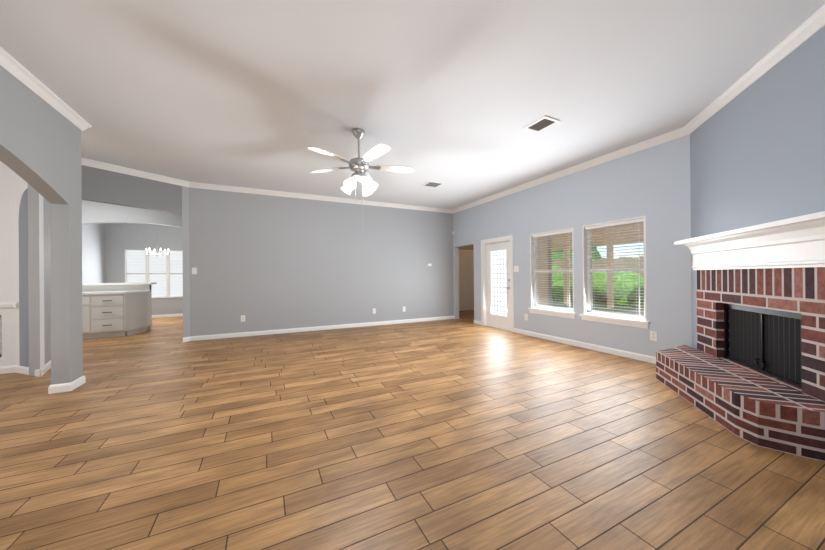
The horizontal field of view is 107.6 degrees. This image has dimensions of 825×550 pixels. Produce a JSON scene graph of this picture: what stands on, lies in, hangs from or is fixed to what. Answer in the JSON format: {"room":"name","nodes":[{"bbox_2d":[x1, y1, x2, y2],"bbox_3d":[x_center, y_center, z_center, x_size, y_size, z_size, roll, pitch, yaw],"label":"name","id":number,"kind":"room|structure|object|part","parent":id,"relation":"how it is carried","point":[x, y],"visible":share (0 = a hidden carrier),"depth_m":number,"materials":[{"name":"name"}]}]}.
{"room":"living room","nodes":[
{"label":"living room","id":0,"kind":"room"},
{"bbox_2d":[0,161,15,366],"bbox_3d":[-6.448,-0.206,2.766,3.870,2.730,0.130,0,0,-26],"label":"wall","id":1,"kind":"structure","parent":0,"point":[7,261],"depth_m":3.53,"materials":[{"name":"white paint"}]},
{"bbox_2d":[0,302,18,356],"bbox_3d":[-6.392,0.645,2.683,3.945,0.625,0.061,0,0,-26],"label":"trim","id":2,"kind":"structure","parent":1,"relation":"attached to","point":[3,305],"depth_m":3.51,"materials":[{"name":"white paint"}]},
{"bbox_2d":[19,188,28,366],"bbox_3d":[-4.424,0.072,3.477,0.400,2.140,0.006,-1,0,19],"label":"wall","id":3,"kind":"structure","parent":0,"point":[23,261],"depth_m":3.50,"materials":[{"name":"grey paint"}]},
{"bbox_2d":[15,173,44,368],"bbox_3d":[-4.470,-0.222,3.537,0.360,2.730,0.490,0,0,-26],"label":"wall","id":4,"kind":"structure","parent":0,"point":[21,185],"depth_m":3.49,"materials":[{"name":"white paint"}]},
{"bbox_2d":[28,184,50,375],"bbox_3d":[-4.480,-0.222,3.636,0.118,2.730,0.732,0,0,-43],"label":"wall","id":5,"kind":"structure","parent":0,"point":[33,282],"depth_m":3.42,"materials":[{"name":"grey paint"}]},
{"bbox_2d":[0,66,82,384],"bbox_3d":[-2.005,-0.248,0.052,0.130,2.730,6.860,0,0,-26],"label":"wall","id":6,"kind":"structure","parent":0,"point":[40,145],"depth_m":2.90,"materials":[{"name":"grey paint"}]},
{"bbox_2d":[82,223,105,282],"bbox_3d":[-7.504,-0.192,6.787,0.120,2.730,2.200,0,0,-26],"label":"wall","id":7,"kind":"structure","parent":0,"point":[93,256],"depth_m":7.26,"materials":[{"name":"grey paint"}]},
{"bbox_2d":[81,165,181,213],"bbox_3d":[-4.333,-1.317,4.540,0.120,0.540,1.428,-1,0,32],"label":"wall","id":8,"kind":"structure","parent":0,"point":[107,187],"depth_m":4.54,"materials":[{"name":"grey paint"}]},
{"bbox_2d":[82,200,181,227],"bbox_3d":[-5.812,-1.267,6.466,2.650,0.610,0.120,0,0,-26],"label":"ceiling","id":9,"kind":"structure","parent":0,"point":[96,213],"depth_m":6.29,"materials":[{"name":"grey paint"}]},
{"bbox_2d":[105,223,182,314],"bbox_3d":[-7.982,-0.187,7.850,5.600,2.730,0.130,0,0,-26],"label":"wall","id":10,"kind":"structure","parent":0,"point":[120,238],"depth_m":8.10,"materials":[{"name":"grey paint"}]},
{"bbox_2d":[125,249,182,297],"bbox_3d":[-7.008,-0.024,8.309,1.410,1.310,0.165,0,0,-26],"label":"kitchen window","id":11,"kind":"structure","parent":10,"relation":"in","point":[165,272],"depth_m":8.32,"materials":[{"name":"white glass"}]},
{"bbox_2d":[182,186,453,341],"bbox_3d":[-1.473,-0.244,6.407,5.530,2.730,0.183,0,0,-26],"label":"wall","id":12,"kind":"structure","parent":0,"point":[263,262],"depth_m":6.03,"materials":[{"name":"grey paint"}]},
{"bbox_2d":[192,268,196,273],"bbox_3d":[-3.777,-0.071,5.223,0.072,0.115,0.012,0,0,-26],"label":"light switch","id":13,"kind":"object","parent":12,"relation":"attached to","point":[194,270],"depth_m":5.23,"materials":[{"name":"white plastic"}]},
{"bbox_2d":[0,314,655,393],"bbox_3d":[-3.682,1.098,4.981,10.770,0.080,8.800,0,0,-26],"label":"baseboard","id":14,"kind":"structure","parent":12,"relation":"attached to","point":[65,387],"depth_m":5.15,"materials":[{"name":"white paint"}]},
{"bbox_2d":[0,4,824,213],"bbox_3d":[-0.048,-1.586,2.136,6.720,0.082,8.860,0,0,-26],"label":"crown molding","id":15,"kind":"structure","parent":12,"relation":"attached to","point":[809,27],"depth_m":3.21,"materials":[{"name":"white paint"}]},
{"bbox_2d":[0,310,824,549],"bbox_3d":[-1.866,1.161,3.589,13.000,0.080,13.300,0,0,-26],"label":"floor","id":16,"kind":"structure","parent":0,"point":[454,434],"depth_m":1.86,"materials":[{"name":"wood"}]},
{"bbox_2d":[82,294,89,338],"bbox_3d":[-6.125,0.760,5.594,0.460,0.800,0.588,0,0,-26],"label":"base cabinet","id":17,"kind":"object","parent":16,"relation":"on","point":[85,297],"depth_m":5.41,"materials":[{"name":"white wood"}]},
{"bbox_2d":[90,294,125,338],"bbox_3d":[-5.710,0.756,5.798,0.465,0.800,0.588,0,0,-26],"label":"base cabinet","id":18,"kind":"object","parent":16,"relation":"on","point":[115,309],"depth_m":5.54,"materials":[{"name":"white wood"}]},
{"bbox_2d":[82,290,149,293],"bbox_3d":[-6.411,0.341,5.449,2.495,0.038,0.599,0,0,-26],"label":"countertop","id":19,"kind":"structure","parent":18,"relation":"on","point":[83,291],"depth_m":5.82,"materials":[{"name":"white stone"}]},
{"bbox_2d":[82,282,156,285],"bbox_3d":[-6.564,0.182,5.787,2.520,0.038,0.340,0,0,-26],"label":"countertop","id":20,"kind":"structure","parent":18,"relation":"on","point":[137,283],"depth_m":6.01,"materials":[{"name":"white stone"}]},
{"bbox_2d":[126,294,149,335],"bbox_3d":[-5.411,0.754,5.955,0.210,0.800,0.570,0,0,-26],"label":"base cabinet","id":21,"kind":"object","parent":16,"relation":"on","point":[137,305],"depth_m":5.89,"materials":[{"name":"white wood"}]},
{"bbox_2d":[656,360,824,461],"bbox_3d":[2.594,0.982,2.612,0.440,0.198,1.847,-1,0,19],"label":"base","id":22,"kind":"object","parent":16,"relation":"on","point":[798,439],"visible":0.54,"depth_m":1.95,"materials":[{"name":"brick"}]},
{"bbox_2d":[656,345,824,427],"bbox_3d":[2.593,0.840,2.612,0.440,0.087,1.847,-1,0,19],"label":"hearth slab","id":23,"kind":"object","parent":22,"relation":"on","point":[744,389],"visible":1,"depth_m":2.16,"materials":[{"name":"brick"}]},
{"bbox_2d":[724,303,801,387],"bbox_3d":[2.841,0.527,2.450,0.055,0.527,0.912,-1,0,19],"label":"screen","id":24,"kind":"object","parent":23,"relation":"on","point":[764,341],"visible":0.83,"depth_m":2.43,"materials":[{"name":"black metal"}]},
{"bbox_2d":[0,0,824,209],"bbox_3d":[-1.890,-1.669,3.593,13.200,0.120,13.500,0,0,-26],"label":"ceiling","id":25,"kind":"structure","parent":0,"point":[455,97],"depth_m":2.50,"materials":[{"name":"paint"}]},
{"bbox_2d":[145,225,169,256],"bbox_3d":[-6.193,-1.008,7.325,0.480,1.120,0.421,0,0,-26],"label":"chandelier","id":26,"kind":"object","parent":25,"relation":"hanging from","point":[157,251],"visible":0.94,"depth_m":7.32,"materials":[{"name":"silver metal"}]},
{"bbox_2d":[308,128,412,228],"bbox_3d":[-0.569,-1.071,3.386,1.205,1.100,1.199,0,0,-26],"label":"ceiling fan","id":27,"kind":"object","parent":25,"relation":"hanging from","point":[359,166],"visible":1,"depth_m":3.35,"materials":[{"name":"silver metal"}]},
{"bbox_3d":[-0.605,-1.343,3.402,0.224,0.555,0.224,0,0,-26],"label":"motor","id":28,"kind":"part","parent":27,"relation":"part of","materials":[{"name":"silver metal"}]},
{"bbox_3d":[-0.598,-0.795,3.395,0.073,0.550,0.058,0,0,-26],"label":"chain","id":29,"kind":"part","parent":27,"relation":"part of","materials":[{"name":"silver metal"}]},
{"bbox_2d":[422,181,443,187],"bbox_3d":[0.365,-1.620,5.397,0.300,0.012,0.290,0,0,-26],"label":"ceiling vent","id":30,"kind":"object","parent":25,"relation":"in","point":[433,184],"visible":0.98,"depth_m":5.39,"materials":[{"name":"white metal"}]},
{"bbox_2d":[523,116,559,132],"bbox_3d":[1.397,-1.631,3.275,0.230,0.012,0.290,0,0,-26],"label":"ceiling vent","id":31,"kind":"object","parent":25,"relation":"in","point":[541,124],"visible":0.96,"depth_m":3.26,"materials":[{"name":"white metal"}]},
{"bbox_2d":[459,245,473,310],"bbox_3d":[1.455,-0.265,9.279,2.000,2.730,0.130,0,0,-26],"label":"wall","id":32,"kind":"structure","parent":0,"point":[470,247],"depth_m":9.33,"materials":[{"name":"grey paint"}]},
{"bbox_2d":[459,250,473,251],"bbox_3d":[1.630,0.161,9.281,0.900,1.875,0.018,0,0,-26],"label":"door frame","id":33,"kind":"structure","parent":32,"relation":"attached to","point":[466,250],"depth_m":9.29,"materials":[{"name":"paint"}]},
{"bbox_2d":[459,252,473,310],"bbox_3d":[1.643,0.196,9.255,0.742,1.788,0.074,0,0,-26],"label":"hall door","id":34,"kind":"structure","parent":32,"relation":"in","point":[466,280],"depth_m":9.29,"materials":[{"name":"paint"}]},
{"bbox_2d":[538,236,547,304],"bbox_3d":[2.478,-0.277,7.197,2.000,2.730,0.130,0,0,-26],"label":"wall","id":35,"kind":"structure","parent":0,"point":[540,275],"depth_m":7.50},
{"bbox_2d":[548,236,551,305],"bbox_3d":[2.922,-0.278,8.708,0.130,2.730,2.450,0,0,-26],"label":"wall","id":36,"kind":"structure","parent":0,"point":[549,283],"depth_m":7.61,"materials":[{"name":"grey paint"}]},
{"bbox_2d":[453,134,691,356],"bbox_3d":[2.170,-0.276,5.408,0.130,2.730,5.190,0,0,-26],"label":"wall","id":37,"kind":"structure","parent":0,"point":[652,184],"depth_m":4.15,"materials":[{"name":"grey paint"}]},
{"bbox_2d":[481,235,513,331],"bbox_3d":[1.774,0.166,6.202,0.148,1.855,0.940,0,0,-26],"label":"door frame","id":38,"kind":"structure","parent":37,"relation":"attached to","point":[483,276],"depth_m":6.31,"materials":[{"name":"white paint"}]},
{"bbox_2d":[486,241,509,328],"bbox_3d":[1.757,0.203,6.194,0.101,1.732,0.742,0,0,-26],"label":"patio door","id":39,"kind":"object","parent":37,"relation":"attached to","point":[498,280],"visible":1,"depth_m":6.23,"materials":[{"name":"white paint"}]},
{"bbox_3d":[1.789,0.163,6.210,0.004,1.332,0.472,0,0,-26],"label":"glass","id":40,"kind":"part","parent":39,"relation":"part of","materials":[{"name":"white glass"}]},
{"bbox_3d":[1.857,0.177,5.943,0.058,0.203,0.127,0,0,-26],"label":"handle","id":41,"kind":"part","parent":39,"relation":"part of","materials":[{"name":"silver metal"}]},
{"bbox_2d":[514,266,518,271],"bbox_3d":[1.953,-0.114,5.691,0.012,0.115,0.115,0,0,-26],"label":"light switch","id":42,"kind":"object","parent":37,"relation":"attached to","point":[516,268],"depth_m":5.68,"materials":[{"name":"white plastic"}]},
{"bbox_2d":[528,228,575,318],"bbox_3d":[2.335,-0.028,5.037,0.165,1.400,0.910,0,0,-26],"label":"window frame","id":43,"kind":"structure","parent":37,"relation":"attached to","point":[565,314],"depth_m":5.15,"materials":[{"name":"white paint"}]},
{"bbox_2d":[534,233,572,309],"bbox_3d":[2.380,-0.063,5.058,0.056,1.295,0.804,0,0,-26],"label":"window","id":44,"kind":"structure","parent":43,"relation":"attached to","point":[536,296],"depth_m":5.20,"materials":[{"name":"white plastic"}]},
{"bbox_2d":[532,229,572,311],"bbox_3d":[2.328,-0.031,5.033,0.056,1.355,0.792,0,0,-26],"label":"window blind","id":45,"kind":"object","parent":44,"relation":"attached to","point":[556,233],"visible":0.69,"depth_m":4.99,"materials":[{"name":"white plastic"}]},
{"bbox_2d":[580,216,649,328],"bbox_3d":[2.770,-0.035,4.152,0.165,1.405,0.900,0,0,-26],"label":"window frame","id":46,"kind":"structure","parent":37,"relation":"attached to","point":[619,321],"depth_m":4.18,"materials":[{"name":"white paint"}]},
{"bbox_2d":[587,222,644,317],"bbox_3d":[2.814,-0.070,4.174,0.056,1.300,0.794,0,0,-26],"label":"window","id":47,"kind":"structure","parent":46,"relation":"attached to","point":[590,286],"depth_m":4.24,"materials":[{"name":"white plastic"}]},
{"bbox_2d":[585,218,644,319],"bbox_3d":[2.762,-0.038,4.149,0.056,1.360,0.782,0,0,-26],"label":"window blind","id":48,"kind":"object","parent":47,"relation":"attached to","point":[617,224],"visible":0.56,"depth_m":4.09,"materials":[{"name":"white plastic"}]},
{"bbox_2d":[650,331,656,340],"bbox_3d":[2.947,0.745,3.689,0.007,0.115,0.072,0,0,-26],"label":"outlet","id":49,"kind":"object","parent":37,"relation":"attached to","point":[653,335],"depth_m":3.69,"materials":[{"name":"white plastic"}]},
{"bbox_2d":[690,26,824,348],"bbox_3d":[3.046,-0.288,2.267,0.600,2.730,2.110,-1,0,19],"label":"wall","id":50,"kind":"structure","parent":0,"point":[757,152],"depth_m":2.35,"materials":[{"name":"grey paint"}]},
{"bbox_2d":[674,211,824,269],"bbox_3d":[2.709,-0.210,2.470,0.170,0.320,1.855,-1,0,19],"label":"fireplace mantel","id":51,"kind":"structure","parent":50,"relation":"attached to","point":[797,242],"depth_m":2.25,"materials":[{"name":"white paint"}]},
{"bbox_2d":[696,290,824,401],"bbox_3d":[2.934,0.618,2.394,0.350,0.920,1.615,-1,0,19],"label":"fireplace surround","id":52,"kind":"structure","parent":50,"relation":"attached to","point":[710,322],"depth_m":2.20,"materials":[{"name":"red brick"}]},
{"bbox_2d":[696,267,824,300],"bbox_3d":[2.929,0.043,2.395,0.350,0.230,1.615,-1,0,19],"label":"trim","id":53,"kind":"structure","parent":50,"relation":"attached to","point":[804,283],"depth_m":2.30,"materials":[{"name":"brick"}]},
{"label":"outside","id":54,"kind":"structure","parent":0,"visible":0},
{"bbox_2d":[552,302,643,311],"bbox_3d":[15.524,1.193,18.764,35.600,0.200,60.000,0,0,-26],"label":"ground","id":55,"kind":"structure","parent":54,"point":[600,308],"depth_m":10.83,"materials":[{"name":"green plant"}]},
{"bbox_2d":[552,247,601,261],"bbox_3d":[18.597,-1.619,14.847,7.735,5.588,27.863,0,0,-26],"label":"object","id":56,"kind":"structure","parent":55,"relation":"on","point":[561,257],"depth_m":22.69,"materials":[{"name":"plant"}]},
{"bbox_2d":[552,265,643,308],"bbox_3d":[8.688,0.598,11.182,3.511,2.397,21.172,0,0,-26],"label":"hedge","id":57,"kind":"object","parent":55,"relation":"on","point":[622,291],"depth_m":11.64,"materials":[{"name":"green plant"}]},
{"bbox_2d":[615,310,643,314],"bbox_3d":[5.747,1.118,5.102,6.000,0.080,6.500,0,0,-26],"label":"patio slab","id":58,"kind":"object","parent":55,"relation":"on","point":[631,311],"depth_m":8.69,"materials":[{"name":"grey concrete"}]},
{"bbox_2d":[551,223,642,307],"bbox_3d":[4.793,-0.121,7.035,5.990,2.420,10.800,0,0,-26],"label":"patio cover","id":59,"kind":"object","parent":58,"relation":"on","point":[611,295],"depth_m":9.79,"materials":[{"name":"brown wood"}]},
{"bbox_2d":[552,256,643,277],"bbox_3d":[-4.439,0.239,4.503,35.990,2.010,36.000,0,0,-26],"label":"fence","id":60,"kind":"object","parent":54,"point":[603,261],"depth_m":14.59,"materials":[{"name":"brown wood"}]}
]}

